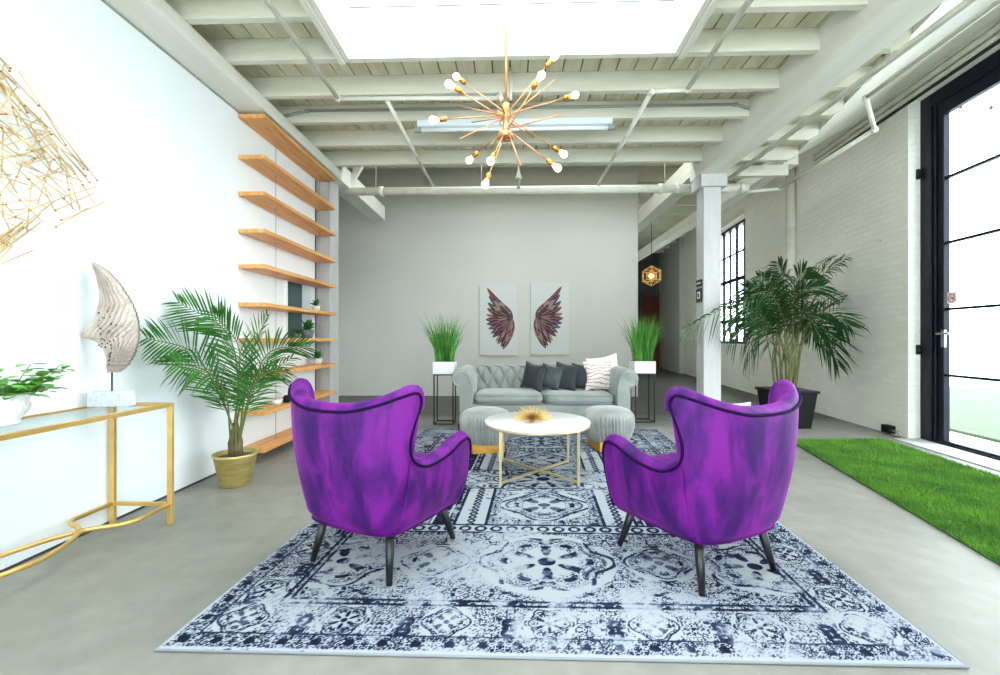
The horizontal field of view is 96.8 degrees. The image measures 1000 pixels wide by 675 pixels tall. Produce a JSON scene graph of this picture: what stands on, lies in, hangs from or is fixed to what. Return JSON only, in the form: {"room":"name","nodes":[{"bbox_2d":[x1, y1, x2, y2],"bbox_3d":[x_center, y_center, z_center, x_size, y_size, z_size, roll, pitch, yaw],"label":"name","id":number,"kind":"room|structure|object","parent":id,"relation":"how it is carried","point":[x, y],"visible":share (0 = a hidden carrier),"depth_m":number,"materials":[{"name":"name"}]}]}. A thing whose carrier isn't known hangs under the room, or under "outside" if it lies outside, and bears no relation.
{"room":"lounge","nodes":[
{"label":"lounge","id":0,"kind":"room"},
{"bbox_2d":[0,0,314,569],"bbox_3d":[-2.339,-0.650,1.104,0.160,3.400,8.070,0,0,2],"label":"wall","id":1,"kind":"structure","parent":0,"point":[163,149],"depth_m":2.55,"materials":[{"name":"white paint"}]},
{"bbox_2d":[0,57,105,264],"bbox_3d":[-2.197,-0.794,1.686,0.089,1.347,1.568,0,0,2],"label":"wall sculpture","id":2,"kind":"object","parent":1,"relation":"attached to","point":[3,87],"visible":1,"depth_m":2.05,"materials":[{"name":"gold metal"}]},
{"bbox_2d":[0,453,261,572],"bbox_3d":[-2.261,1.044,1.102,0.016,0.012,8.070,0,0,2],"label":"baseboard","id":3,"kind":"structure","parent":1,"relation":"attached to","point":[187,486],"depth_m":2.37,"materials":[{"name":"grey"}]},
{"bbox_2d":[101,0,240,113],"bbox_3d":[-2.262,-1.883,1.092,0.014,0.014,8.050,0,0,2],"label":"trim","id":4,"kind":"structure","parent":1,"relation":"attached to","point":[103,1],"depth_m":2.91,"materials":[{"name":"grey paint"}]},
{"bbox_2d":[105,0,384,220],"bbox_3d":[-2.114,-2.000,2.113,0.230,0.220,10.100,0,0,2],"label":"beam","id":5,"kind":"structure","parent":1,"relation":"attached to","point":[157,19],"depth_m":3.16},
{"bbox_2d":[342,163,749,196],"bbox_3d":[0.540,-2.029,5.607,5.090,0.442,0.121,0,0,2],"label":"pipe","id":6,"kind":"object","parent":5,"relation":"attached to","point":[676,188],"visible":0.91,"depth_m":5.57,"materials":[{"name":"metal"}]},
{"bbox_2d":[597,0,753,185],"bbox_3d":[1.257,-1.935,1.314,0.334,0.059,8.500,0,0,2],"label":"pipe","id":7,"kind":"object","parent":6,"relation":"attached to","point":[747,3],"visible":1,"depth_m":3.44,"materials":[{"name":"metal"}]},
{"bbox_2d":[738,0,999,193],"bbox_3d":[3.084,-1.915,2.649,0.439,0.229,6.050,0,0,3],"label":"pipe","id":8,"kind":"object","parent":6,"relation":"attached to","point":[866,98],"visible":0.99,"depth_m":3.54,"materials":[{"name":"metal"}]},
{"bbox_2d":[238,114,335,452],"bbox_3d":[-2.046,-0.420,4.442,0.221,2.940,1.500,0,0,2],"label":"shelves","id":9,"kind":"object","parent":1,"relation":"attached to","point":[263,125],"visible":0.85,"depth_m":4.20,"materials":[{"name":"brown wood"}]},
{"bbox_2d":[299,319,316,337],"bbox_3d":[-2.023,-0.099,4.679,0.223,0.200,0.154,0,0,29],"label":"potted plant","id":10,"kind":"object","parent":9,"relation":"on","point":[307,331],"visible":0.94,"depth_m":4.65,"materials":[{"name":"green plant"}]},
{"bbox_2d":[310,299,320,309],"bbox_3d":[-2.028,-0.366,4.895,0.096,0.140,0.172,0,0,2],"label":"potted plant","id":11,"kind":"object","parent":9,"relation":"on","point":[315,303],"visible":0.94,"depth_m":4.86,"materials":[{"name":"green plant"}]},
{"bbox_2d":[310,351,323,364],"bbox_3d":[-2.027,0.211,4.905,0.143,0.162,0.173,0,0,19],"label":"potted plant","id":12,"kind":"object","parent":9,"relation":"on","point":[319,359],"visible":0.81,"depth_m":4.89,"materials":[{"name":"green plant"}]},
{"bbox_2d":[285,280,311,349],"bbox_3d":[-2.211,-0.255,4.752,0.142,0.770,0.590,0,0,2],"label":"window","id":13,"kind":"structure","parent":1,"relation":"in","point":[296,294],"depth_m":4.86,"materials":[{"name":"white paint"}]},
{"bbox_2d":[315,181,315,390],"bbox_3d":[-2.209,-0.400,5.182,0.080,2.900,0.130,0,0,2],"label":"trim","id":14,"kind":"structure","parent":1,"relation":"attached to","point":[315,181],"depth_m":5.22,"materials":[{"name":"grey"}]},
{"bbox_2d":[316,181,338,402],"bbox_3d":[-2.084,-0.420,5.358,0.180,2.940,0.250,0,0,2],"label":"column","id":15,"kind":"structure","parent":0,"point":[333,186],"depth_m":5.24,"materials":[{"name":"white paint"}]},
{"bbox_2d":[315,166,637,396],"bbox_3d":[-0.945,-1.100,8.126,6.835,4.300,0.150,0,0,2],"label":"wall","id":16,"kind":"structure","parent":0,"point":[432,255],"depth_m":8.04,"materials":[{"name":"grey paint"}]},
{"bbox_2d":[480,284,517,355],"bbox_3d":[-0.025,-0.325,8.005,0.685,1.280,0.038,0,0,2],"label":"painting","id":17,"kind":"object","parent":16,"relation":"attached to","point":[498,302],"visible":1,"depth_m":7.99,"materials":[{"name":"grey fabric"}]},
{"bbox_2d":[531,283,568,354],"bbox_3d":[0.896,-0.345,7.978,0.693,1.290,0.038,0,0,2],"label":"painting","id":18,"kind":"object","parent":16,"relation":"attached to","point":[549,301],"visible":1,"depth_m":7.96,"materials":[{"name":"grey fabric"}]},
{"bbox_2d":[638,163,690,232],"bbox_3d":[2.653,-2.165,10.637,0.200,0.250,10.580,0,0,2],"label":"beam","id":19,"kind":"structure","parent":16,"relation":"attached to","point":[657,204],"depth_m":6.83,"materials":[{"name":"wood"}]},
{"bbox_2d":[726,164,788,177],"bbox_3d":[3.029,-2.015,5.373,0.860,0.130,0.080,0,0,2],"label":"beam","id":20,"kind":"structure","parent":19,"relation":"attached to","point":[753,171],"depth_m":5.33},
{"bbox_2d":[638,155,798,261],"bbox_3d":[3.643,-2.165,10.608,0.180,0.170,10.580,0,0,2],"label":"beam corridor","id":21,"kind":"structure","parent":20,"relation":"on","point":[728,199],"depth_m":7.93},
{"bbox_2d":[0,367,999,674],"bbox_3d":[0.725,1.110,6.410,10.273,0.120,19.681,0,0,2],"label":"floor","id":22,"kind":"structure","parent":0,"point":[102,604],"depth_m":1.95,"materials":[{"name":"concrete"}]},
{"bbox_2d":[0,402,173,577],"bbox_3d":[-2.041,0.707,1.868,0.362,0.686,1.295,0,0,2],"label":"console table","id":23,"kind":"object","parent":22,"relation":"on","point":[113,414],"visible":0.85,"depth_m":2.33,"materials":[{"name":"gold metal"}]},
{"bbox_2d":[0,363,74,426],"bbox_3d":[-2.026,0.230,1.875,0.396,0.268,0.440,0,0,2],"label":"potted plant","id":24,"kind":"object","parent":23,"relation":"on","point":[15,402],"visible":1,"depth_m":1.84,"materials":[{"name":"green plant"}]},
{"bbox_2d":[81,262,140,406],"bbox_3d":[-2.075,-0.020,2.370,0.291,0.767,0.078,0,0,-4],"label":"sculpture","id":25,"kind":"object","parent":23,"relation":"on","point":[114,326],"visible":1,"depth_m":2.34,"materials":[{"name":"beige metal"}]},
{"bbox_2d":[139,287,322,488],"bbox_3d":[-1.717,0.355,3.035,0.946,1.389,1.037,0,0,2],"label":"potted palm","id":26,"kind":"object","parent":22,"relation":"on","point":[234,466],"visible":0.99,"depth_m":3.05,"materials":[{"name":"green plant"}]},
{"bbox_2d":[211,447,258,488],"bbox_3d":[-1.900,0.936,3.190,0.292,0.228,0.292,0,0,2],"label":"pot","id":27,"kind":"object","parent":22,"relation":"on","point":[234,469],"depth_m":3.10,"materials":[{"name":"gold metal"}]},
{"bbox_2d":[433,374,455,424],"bbox_3d":[-0.681,0.745,5.500,0.245,0.610,0.245,0,0,2],"label":"plant stand","id":28,"kind":"object","parent":22,"relation":"on","point":[452,420],"visible":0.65,"depth_m":5.38,"materials":[{"name":"black metal"}]},
{"bbox_2d":[417,312,468,373],"bbox_3d":[-0.691,0.052,5.504,0.695,0.774,0.725,0,0,2],"label":"planter","id":29,"kind":"object","parent":28,"relation":"on","point":[444,351],"visible":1,"depth_m":5.41,"materials":[{"name":"white"}]},
{"bbox_2d":[452,364,637,428],"bbox_3d":[0.514,0.690,5.432,2.111,0.699,0.886,0,0,2],"label":"sofa","id":30,"kind":"object","parent":22,"relation":"on","point":[494,385],"visible":0.52,"depth_m":5.06,"materials":[{"name":"grey fabric"}]},
{"bbox_2d":[474,388,542,402],"bbox_3d":[0.108,0.698,5.374,0.806,0.129,0.690,0,0,2],"label":"seat cushion","id":31,"kind":"object","parent":30,"relation":"on","point":[481,395],"depth_m":5.07,"materials":[{"name":"grey fabric"}]},
{"bbox_2d":[520,361,546,392],"bbox_3d":[0.406,0.472,5.450,0.376,0.368,0.150,0,0,44],"label":"cushion","id":32,"kind":"object","parent":30,"relation":"on","point":[533,375],"visible":1,"depth_m":5.38,"materials":[{"name":"grey fabric"}]},
{"bbox_2d":[541,363,564,389],"bbox_3d":[0.622,0.485,5.481,0.364,0.351,0.157,0,0,34],"label":"cushion","id":33,"kind":"object","parent":30,"relation":"on","point":[552,375],"visible":0.77,"depth_m":5.41,"materials":[{"name":"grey fabric"}]},
{"bbox_2d":[556,361,580,390],"bbox_3d":[0.806,0.473,5.443,0.372,0.360,0.156,0,0,33],"label":"cushion","id":34,"kind":"object","parent":30,"relation":"on","point":[568,379],"visible":0.77,"depth_m":5.36,"materials":[{"name":"grey fabric"}]},
{"bbox_2d":[542,388,613,402],"bbox_3d":[0.917,0.698,5.350,0.806,0.129,0.690,0,0,2],"label":"seat cushion","id":35,"kind":"object","parent":30,"relation":"on","point":[562,395],"depth_m":5.04,"materials":[{"name":"grey fabric"}]},
{"bbox_2d":[572,363,593,389],"bbox_3d":[1.018,0.479,5.456,0.351,0.342,0.159,0,0,23],"label":"cushion","id":36,"kind":"object","parent":30,"relation":"on","point":[581,381],"visible":0.43,"depth_m":5.40,"materials":[{"name":"grey fabric"}]},
{"bbox_2d":[583,361,610,390],"bbox_3d":[1.201,0.461,5.415,0.367,0.349,0.171,0,0,-6],"label":"cushion","id":37,"kind":"object","parent":30,"relation":"on","point":[598,374],"visible":0.92,"depth_m":5.36,"materials":[{"name":"fabric"}]},
{"bbox_2d":[586,353,617,389],"bbox_3d":[1.314,0.429,5.556,0.491,0.479,0.161,0,0,-10],"label":"cushion","id":38,"kind":"object","parent":30,"relation":"on","point":[613,358],"visible":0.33,"depth_m":5.55,"materials":[{"name":"white fabric"}]},
{"bbox_2d":[153,428,969,668],"bbox_3d":[0.328,1.044,3.282,2.864,0.010,3.684,0,0,2],"label":"area rug","id":39,"kind":"object","parent":22,"relation":"on","point":[534,566],"visible":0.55,"depth_m":1.81,"materials":[{"name":"fabric"}]},
{"bbox_2d":[288,378,471,585],"bbox_3d":[-0.585,0.618,2.136,0.765,0.852,0.675,0,0,27],"label":"armchair","id":40,"kind":"object","parent":39,"relation":"on","point":[360,471],"visible":1,"depth_m":1.85,"materials":[{"name":"purple fabric"}]},
{"bbox_2d":[414,451,427,456],"bbox_3d":[-0.561,0.654,2.183,0.490,0.124,0.510,0,0,27],"label":"seat cushion","id":41,"kind":"object","parent":40,"relation":"on","point":[417,454],"depth_m":2.27,"materials":[{"name":"purple fabric"}]},
{"bbox_2d":[459,406,509,453],"bbox_3d":[-0.132,0.845,4.149,0.495,0.390,0.494,0,0,-42],"label":"pouf","id":42,"kind":"object","parent":39,"relation":"on","point":[484,440],"visible":0.71,"depth_m":3.97,"materials":[{"name":"grey fabric"}]},
{"bbox_2d":[485,411,590,485],"bbox_3d":[0.287,0.835,3.428,0.810,0.410,0.810,0,0,2],"label":"coffee table","id":43,"kind":"object","parent":39,"relation":"on","point":[561,423],"visible":0.86,"depth_m":3.23,"materials":[{"name":"white stone"}]},
{"bbox_2d":[512,404,552,422],"bbox_3d":[0.242,0.561,3.287,0.312,0.134,0.326,0,0,21],"label":"ornament","id":44,"kind":"object","parent":43,"relation":"on","point":[527,416],"visible":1,"depth_m":3.27,"materials":[{"name":"gold metal"}]},
{"bbox_2d":[582,405,634,451],"bbox_3d":[1.031,0.845,4.225,0.495,0.390,0.494,0,0,-39],"label":"pouf","id":45,"kind":"object","parent":39,"relation":"on","point":[605,420],"visible":0.85,"depth_m":4.05,"materials":[{"name":"grey fabric"}]},
{"bbox_2d":[602,380,801,596],"bbox_3d":[0.939,0.618,2.060,0.765,0.852,0.675,0,0,-26],"label":"armchair","id":46,"kind":"object","parent":39,"relation":"on","point":[727,479],"visible":1,"depth_m":1.78,"materials":[{"name":"purple fabric"}]},
{"bbox_2d":[652,452,677,461],"bbox_3d":[0.916,0.654,2.108,0.490,0.124,0.510,0,0,-26],"label":"seat cushion","id":47,"kind":"object","parent":46,"relation":"on","point":[669,457],"depth_m":2.21,"materials":[{"name":"purple fabric"}]},
{"bbox_2d":[630,373,654,422],"bbox_3d":[1.801,0.745,5.620,0.245,0.610,0.245,0,0,2],"label":"plant stand","id":48,"kind":"object","parent":22,"relation":"on","point":[648,374],"visible":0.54,"depth_m":5.50,"materials":[{"name":"black metal"}]},
{"bbox_2d":[619,313,670,373],"bbox_3d":[1.801,0.051,5.632,0.721,0.775,0.662,0,0,2],"label":"planter","id":49,"kind":"object","parent":48,"relation":"on","point":[642,361],"visible":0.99,"depth_m":5.52,"materials":[{"name":"white"}]},
{"bbox_2d":[680,253,870,428],"bbox_3d":[3.294,-0.001,5.098,2.710,2.101,1.165,0,0,-26],"label":"potted palm","id":50,"kind":"object","parent":22,"relation":"on","point":[769,311],"visible":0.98,"depth_m":5.15,"materials":[{"name":"green"}]},
{"bbox_2d":[786,166,795,384],"bbox_3d":[4.478,-0.901,6.837,0.130,3.898,0.130,0,0,2],"label":"drain pipe","id":51,"kind":"object","parent":22,"relation":"on","point":[790,189],"visible":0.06,"depth_m":6.79,"materials":[{"name":"metal"}]},
{"bbox_2d":[797,437,999,564],"bbox_3d":[3.122,1.029,2.842,1.291,0.040,3.760,0,0,14],"label":"artificial grass","id":52,"kind":"structure","parent":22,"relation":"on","point":[960,501],"depth_m":3.14,"materials":[{"name":"green"}]},
{"bbox_2d":[190,11,884,150],"bbox_3d":[0.989,-2.455,0.993,6.818,0.590,8.648,0,0,2],"label":"ceiling","id":53,"kind":"structure","parent":0,"point":[777,19],"depth_m":3.56,"materials":[{"name":"beige paint"}]},
{"bbox_2d":[165,0,311,24],"bbox_3d":[-1.659,-2.080,2.802,1.100,0.160,0.055,0,0,2],"label":"beam","id":54,"kind":"structure","parent":53,"relation":"attached to","point":[194,12],"depth_m":2.78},
{"bbox_2d":[299,0,719,64],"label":"skylight","id":55,"kind":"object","parent":53,"relation":"attached to","point":[354,31],"depth_m":3.11,"materials":[{"name":"grey"}]},
{"bbox_2d":[429,0,578,188],"bbox_3d":[0.037,-1.530,2.595,0.800,1.400,0.494,0,0,16],"label":"sputnik chandelier","id":56,"kind":"object","parent":55,"relation":"hanging from","point":[505,135],"visible":1,"depth_m":2.58,"materials":[{"name":"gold metal"}]},
{"bbox_2d":[438,116,447,121],"bbox_3d":[-0.324,-1.241,2.521,0.053,0.034,0.027,0,0,-12],"label":"socket","id":57,"kind":"object","parent":56,"relation":"attached to","point":[440,119],"depth_m":2.51,"materials":[{"name":"gold metal"}]},
{"bbox_2d":[454,85,462,93],"bbox_3d":[-0.234,-1.393,2.492,0.054,0.042,0.027,0,0,-22],"label":"socket","id":58,"kind":"object","parent":56,"relation":"attached to","point":[456,88],"depth_m":2.48,"materials":[{"name":"gold metal"}]},
{"bbox_2d":[458,77,465,84],"bbox_3d":[-0.233,-1.583,2.732,0.052,0.050,0.027,0,0,26],"label":"socket","id":59,"kind":"object","parent":56,"relation":"attached to","point":[460,79],"depth_m":2.72,"materials":[{"name":"gold metal"}]},
{"bbox_2d":[471,151,478,158],"bbox_3d":[-0.153,-1.139,2.760,0.054,0.042,0.027,0,0,40],"label":"socket","id":60,"kind":"object","parent":56,"relation":"attached to","point":[475,154],"depth_m":2.75,"materials":[{"name":"gold metal"}]},
{"bbox_2d":[531,80,539,89],"bbox_3d":[0.194,-1.393,2.444,0.052,0.050,0.027,0,0,44],"label":"socket","id":61,"kind":"object","parent":56,"relation":"attached to","point":[535,84],"depth_m":2.43,"materials":[{"name":"gold metal"}]},
{"bbox_2d":[545,58,552,67],"bbox_3d":[0.287,-1.613,2.606,0.049,0.052,0.028,0,0,2],"label":"socket","id":62,"kind":"object","parent":56,"relation":"attached to","point":[550,61],"depth_m":2.60,"materials":[{"name":"gold metal"}]},
{"bbox_2d":[546,158,554,166],"bbox_3d":[0.283,-0.984,2.490,0.051,0.050,0.027,0,0,24],"label":"socket","id":63,"kind":"object","parent":56,"relation":"attached to","point":[549,161],"depth_m":2.48,"materials":[{"name":"gold metal"}]},
{"bbox_2d":[552,145,560,152],"bbox_3d":[0.344,-1.153,2.712,0.054,0.043,0.027,0,0,-20],"label":"socket","id":64,"kind":"object","parent":56,"relation":"attached to","point":[555,148],"depth_m":2.70,"materials":[{"name":"gold metal"}]},
{"bbox_2d":[563,94,571,100],"bbox_3d":[0.406,-1.455,2.683,0.054,0.042,0.027,0,0,-13],"label":"socket","id":65,"kind":"object","parent":56,"relation":"attached to","point":[569,96],"depth_m":2.67,"materials":[{"name":"gold metal"}]},
{"bbox_2d":[274,99,748,124],"bbox_3d":[0.040,-2.080,4.093,4.420,0.160,0.055,0,0,2],"label":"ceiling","id":66,"kind":"structure","parent":53,"relation":"attached to","point":[702,112],"depth_m":4.06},
{"bbox_2d":[414,117,614,132],"bbox_3d":[0.130,-1.952,4.088,1.840,0.095,0.090,0,0,2],"label":"fluorescent light","id":67,"kind":"object","parent":66,"relation":"attached to","point":[589,123],"visible":0.93,"depth_m":4.06,"materials":[{"name":"white"}]},
{"bbox_2d":[283,102,749,116],"bbox_3d":[0.080,-2.074,4.051,4.327,0.093,0.040,0,0,2],"label":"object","id":68,"kind":"object","parent":66,"relation":"attached to","point":[734,104],"visible":0.98,"depth_m":4.04,"materials":[{"name":"grey paint"}]},
{"bbox_2d":[300,125,722,147],"bbox_3d":[0.055,-2.080,4.593,4.420,0.160,0.055,0,0,2],"label":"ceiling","id":69,"kind":"structure","parent":53,"relation":"attached to","point":[695,133],"depth_m":4.57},
{"bbox_2d":[321,147,701,166],"bbox_3d":[0.070,-2.080,5.103,4.420,0.160,0.055,0,0,2],"label":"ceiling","id":70,"kind":"structure","parent":53,"relation":"attached to","point":[643,154],"depth_m":5.08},
{"bbox_2d":[515,161,521,188],"bbox_3d":[0.209,-1.840,5.000,0.084,0.320,0.084,0,0,2],"label":"sensor","id":71,"kind":"object","parent":70,"relation":"hanging from","point":[518,177],"visible":0.88,"depth_m":4.98,"materials":[{"name":"white paint"}]},
{"bbox_2d":[245,68,778,99],"bbox_3d":[0.027,-2.080,3.643,4.420,0.160,0.055,0,0,2],"label":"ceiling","id":72,"kind":"structure","parent":53,"relation":"attached to","point":[762,79],"depth_m":3.62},
{"bbox_2d":[263,0,503,101],"bbox_3d":[-0.744,-1.949,0.375,1.363,0.081,6.506,0,0,2],"label":"pipe","id":73,"kind":"object","parent":72,"relation":"attached to","point":[269,3],"visible":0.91,"depth_m":3.57,"materials":[{"name":"metal"}]},
{"bbox_2d":[385,101,433,186],"bbox_3d":[-0.885,-1.925,4.613,0.034,0.034,2.030,0,0,2],"label":"pipe","id":74,"kind":"object","parent":73,"relation":"attached to","point":[388,103],"visible":1,"depth_m":4.27,"materials":[{"name":"metal"}]},
{"bbox_2d":[507,66,511,100],"bbox_3d":[0.079,-2.065,3.592,0.044,0.290,0.042,0,0,2],"label":"box","id":75,"kind":"object","parent":72,"relation":"attached to","point":[509,73],"visible":0.72,"depth_m":3.58,"materials":[{"name":"white paint"}]},
{"bbox_2d":[205,27,819,64],"bbox_3d":[0.013,-2.080,3.174,4.420,0.160,0.055,0,0,2],"label":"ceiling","id":76,"kind":"structure","parent":53,"relation":"attached to","point":[799,40],"depth_m":3.12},
{"bbox_2d":[739,145,799,161],"bbox_3d":[2.945,-2.080,5.018,0.833,0.160,0.055,0,0,2],"label":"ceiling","id":77,"kind":"structure","parent":53,"relation":"attached to","point":[779,153],"depth_m":4.99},
{"bbox_2d":[712,0,867,13],"bbox_3d":[1.720,-2.080,2.703,0.980,0.160,0.055,0,0,2],"label":"beam","id":78,"kind":"structure","parent":53,"relation":"attached to","point":[724,6],"depth_m":2.69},
{"bbox_2d":[763,124,819,142],"bbox_3d":[2.870,-2.080,4.510,0.713,0.160,0.055,0,0,2],"label":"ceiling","id":79,"kind":"structure","parent":53,"relation":"attached to","point":[809,131],"depth_m":4.48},
{"bbox_2d":[690,0,944,182],"bbox_3d":[2.300,-2.015,1.143,0.270,0.290,8.420,0,0,2],"label":"beam","id":80,"kind":"structure","parent":53,"relation":"attached to","point":[848,39],"depth_m":3.22,"materials":[{"name":"wood"}]},
{"bbox_2d":[796,97,844,117],"bbox_3d":[2.796,-2.080,4.012,0.595,0.160,0.055,0,0,2],"label":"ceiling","id":81,"kind":"structure","parent":53,"relation":"attached to","point":[838,106],"depth_m":3.98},
{"bbox_2d":[830,66,873,90],"bbox_3d":[2.730,-2.080,3.564,0.490,0.160,0.055,0,0,2],"label":"beam","id":82,"kind":"structure","parent":53,"relation":"attached to","point":[862,70],"depth_m":3.53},
{"bbox_2d":[727,0,977,181],"bbox_3d":[2.613,-2.048,1.259,0.048,0.344,8.470,0,0,2],"label":"pipe","id":83,"kind":"object","parent":53,"relation":"hanging from","point":[965,4],"visible":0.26,"depth_m":3.18,"materials":[{"name":"metal"}]},
{"bbox_2d":[877,26,912,53],"bbox_3d":[2.661,-2.080,3.096,0.379,0.160,0.055,0,0,2],"label":"beam","id":84,"kind":"structure","parent":53,"relation":"attached to","point":[905,37],"depth_m":3.07,"materials":[{"name":"wood"}]},
{"bbox_2d":[638,253,658,331],"bbox_3d":[4.339,-1.100,16.005,3.265,4.300,0.150,0,0,2],"label":"wall","id":85,"kind":"structure","parent":0,"point":[644,263],"depth_m":15.90,"materials":[{"name":"grey paint"}]},
{"bbox_2d":[639,293,659,366],"bbox_3d":[5.377,-0.280,15.859,0.780,2.660,0.060,0,0,2],"label":"door","id":86,"kind":"structure","parent":85,"relation":"in","point":[648,302],"depth_m":15.84,"materials":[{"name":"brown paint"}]},
{"bbox_2d":[659,238,683,373],"bbox_3d":[5.721,-1.100,14.564,0.420,4.300,2.950,0,0,8],"label":"wall","id":87,"kind":"structure","parent":0,"point":[671,262],"depth_m":13.96,"materials":[{"name":"grey paint"}]},
{"bbox_2d":[691,172,726,400],"bbox_3d":[2.443,-0.420,5.191,0.300,2.940,0.280,0,0,2],"label":"column","id":88,"kind":"structure","parent":0,"point":[707,187],"depth_m":5.09,"materials":[{"name":"white paint"}]},
{"bbox_2d":[696,288,701,302],"bbox_3d":[2.329,-0.500,5.199,0.016,0.160,0.150,0,0,2],"label":"sign","id":89,"kind":"object","parent":88,"relation":"attached to","point":[698,291],"visible":1,"depth_m":5.17,"materials":[{"name":"black"}]},
{"bbox_2d":[755,387,819,428],"bbox_3d":[3.427,0.830,5.320,0.484,0.440,0.484,0,0,2],"label":"pot","id":90,"kind":"object","parent":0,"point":[809,397],"depth_m":5.12,"materials":[{"name":"black"}]},
{"bbox_2d":[638,0,999,166],"bbox_3d":[0.340,-2.675,7.063,11.424,1.150,19.500,0,0,8],"label":"ceiling","id":91,"kind":"structure","parent":0,"point":[854,110],"depth_m":3.82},
{"bbox_2d":[351,166,363,185],"bbox_3d":[-1.793,-2.541,5.805,0.485,1.218,0.370,0,0,2],"label":"brace","id":92,"kind":"object","parent":91,"relation":"attached to","point":[357,170],"visible":0.17,"depth_m":5.64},
{"bbox_2d":[346,162,765,168],"bbox_3d":[0.159,-3.025,7.494,8.879,0.250,0.070,0,0,2],"label":"joist","id":93,"kind":"object","parent":91,"relation":"attached to","point":[613,164],"visible":0.07,"depth_m":7.46,"materials":[{"name":"wood"}]},
{"bbox_2d":[638,243,669,248],"bbox_3d":[0.751,-3.025,14.499,9.651,0.250,0.070,0,0,2],"label":"joist","id":94,"kind":"object","parent":91,"relation":"attached to","point":[640,246],"depth_m":14.35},
{"bbox_2d":[638,238,675,243],"bbox_3d":[0.685,-3.025,13.721,9.565,0.250,0.070,0,0,2],"label":"joist","id":95,"kind":"object","parent":91,"relation":"attached to","point":[640,240],"depth_m":13.58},
{"bbox_2d":[638,231,685,237],"bbox_3d":[0.619,-3.025,12.942,9.479,0.250,0.070,0,0,2],"label":"joist","id":96,"kind":"object","parent":91,"relation":"attached to","point":[657,234],"visible":0.21,"depth_m":12.80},
{"bbox_2d":[640,224,693,231],"bbox_3d":[0.553,-3.025,12.164,9.393,0.250,0.070,0,0,2],"label":"joist","id":97,"kind":"object","parent":91,"relation":"attached to","point":[655,227],"visible":0.14,"depth_m":12.02,"materials":[{"name":"wood"}]},
{"bbox_2d":[638,195,696,205],"bbox_3d":[0.356,-3.025,9.829,9.136,0.250,0.070,0,0,2],"label":"joist","id":98,"kind":"object","parent":91,"relation":"attached to","point":[686,200],"depth_m":9.69,"materials":[{"name":"wood"}]},
{"bbox_2d":[638,206,696,215],"bbox_3d":[0.422,-3.025,10.607,9.222,0.250,0.070,0,0,2],"label":"joist","id":99,"kind":"object","parent":91,"relation":"attached to","point":[672,210],"depth_m":10.46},
{"bbox_2d":[650,216,687,223],"bbox_3d":[0.488,-3.025,11.386,9.308,0.250,0.070,0,0,2],"label":"joist","id":100,"kind":"object","parent":91,"relation":"attached to","point":[660,219],"depth_m":11.24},
{"bbox_2d":[638,181,737,194],"bbox_3d":[0.291,-3.025,9.050,9.050,0.250,0.070,0,0,2],"label":"joist","id":101,"kind":"object","parent":91,"relation":"attached to","point":[658,182],"depth_m":8.93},
{"bbox_2d":[642,193,660,286],"bbox_3d":[3.037,-1.966,8.900,0.370,1.869,0.385,0,0,2],"label":"pendant","id":102,"kind":"object","parent":101,"relation":"hanging from","point":[651,266],"visible":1,"depth_m":8.89,"materials":[{"name":"gold metal"}]},
{"bbox_2d":[638,166,742,181],"bbox_3d":[0.225,-3.025,8.272,8.964,0.250,0.070,0,0,2],"label":"joist","id":103,"kind":"object","parent":91,"relation":"attached to","point":[645,174],"depth_m":8.16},
{"bbox_2d":[684,43,999,438],"bbox_3d":[4.422,-1.100,4.851,0.301,4.300,16.650,0,0,8],"label":"wall","id":104,"kind":"structure","parent":0,"point":[863,202],"depth_m":5.42,"materials":[{"name":"white paint"}]},
{"bbox_2d":[696,218,744,346],"bbox_3d":[5.074,-1.125,10.192,0.210,2.590,3.090,0,0,8],"label":"window","id":105,"kind":"structure","parent":104,"relation":"in","point":[737,278],"depth_m":9.69,"materials":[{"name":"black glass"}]},
{"bbox_2d":[696,208,745,246],"bbox_3d":[5.007,-2.480,10.222,0.071,0.120,3.150,0,0,8],"label":"trim","id":106,"kind":"structure","parent":104,"relation":"attached to","point":[742,212],"depth_m":9.22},
{"bbox_2d":[881,424,902,436],"bbox_3d":[4.224,0.995,4.769,0.070,0.090,0.266,0,0,8],"label":"outlet box","id":107,"kind":"object","parent":104,"relation":"attached to","point":[887,428],"visible":1,"depth_m":4.79,"materials":[{"name":"black"}]},
{"bbox_2d":[813,17,999,164],"bbox_3d":[3.777,-2.515,1.583,0.075,0.190,9.400,0,0,8],"label":"trim","id":108,"kind":"structure","parent":104,"relation":"attached to","point":[987,38],"depth_m":4.34,"materials":[{"name":"white paint"}]},
{"bbox_2d":[892,438,999,471],"bbox_3d":[4.023,1.044,2.579,0.460,0.012,4.040,0,0,8],"label":"trim","id":109,"kind":"structure","parent":104,"relation":"attached to","point":[990,463],"depth_m":3.99,"materials":[{"name":"grey"}]},
{"bbox_2d":[916,49,999,459],"bbox_3d":[4.085,-0.706,2.583,0.179,3.488,4.065,0,0,8],"label":"door","id":110,"kind":"structure","parent":104,"relation":"in","point":[934,175],"depth_m":4.39,"materials":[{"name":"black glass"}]},
{"bbox_2d":[947,291,956,303],"bbox_3d":[4.318,-0.385,4.244,0.007,0.110,0.100,0,0,8],"label":"sticker","id":111,"kind":"object","parent":110,"relation":"attached to","point":[951,296],"visible":1,"depth_m":4.25,"materials":[{"name":"white"}]},
{"label":"outside","id":112,"kind":"structure","parent":0,"visible":0},
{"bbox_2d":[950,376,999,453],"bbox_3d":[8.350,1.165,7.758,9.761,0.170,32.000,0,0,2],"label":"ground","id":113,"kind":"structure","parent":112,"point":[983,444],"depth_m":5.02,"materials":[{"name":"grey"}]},
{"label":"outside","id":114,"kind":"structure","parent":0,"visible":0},
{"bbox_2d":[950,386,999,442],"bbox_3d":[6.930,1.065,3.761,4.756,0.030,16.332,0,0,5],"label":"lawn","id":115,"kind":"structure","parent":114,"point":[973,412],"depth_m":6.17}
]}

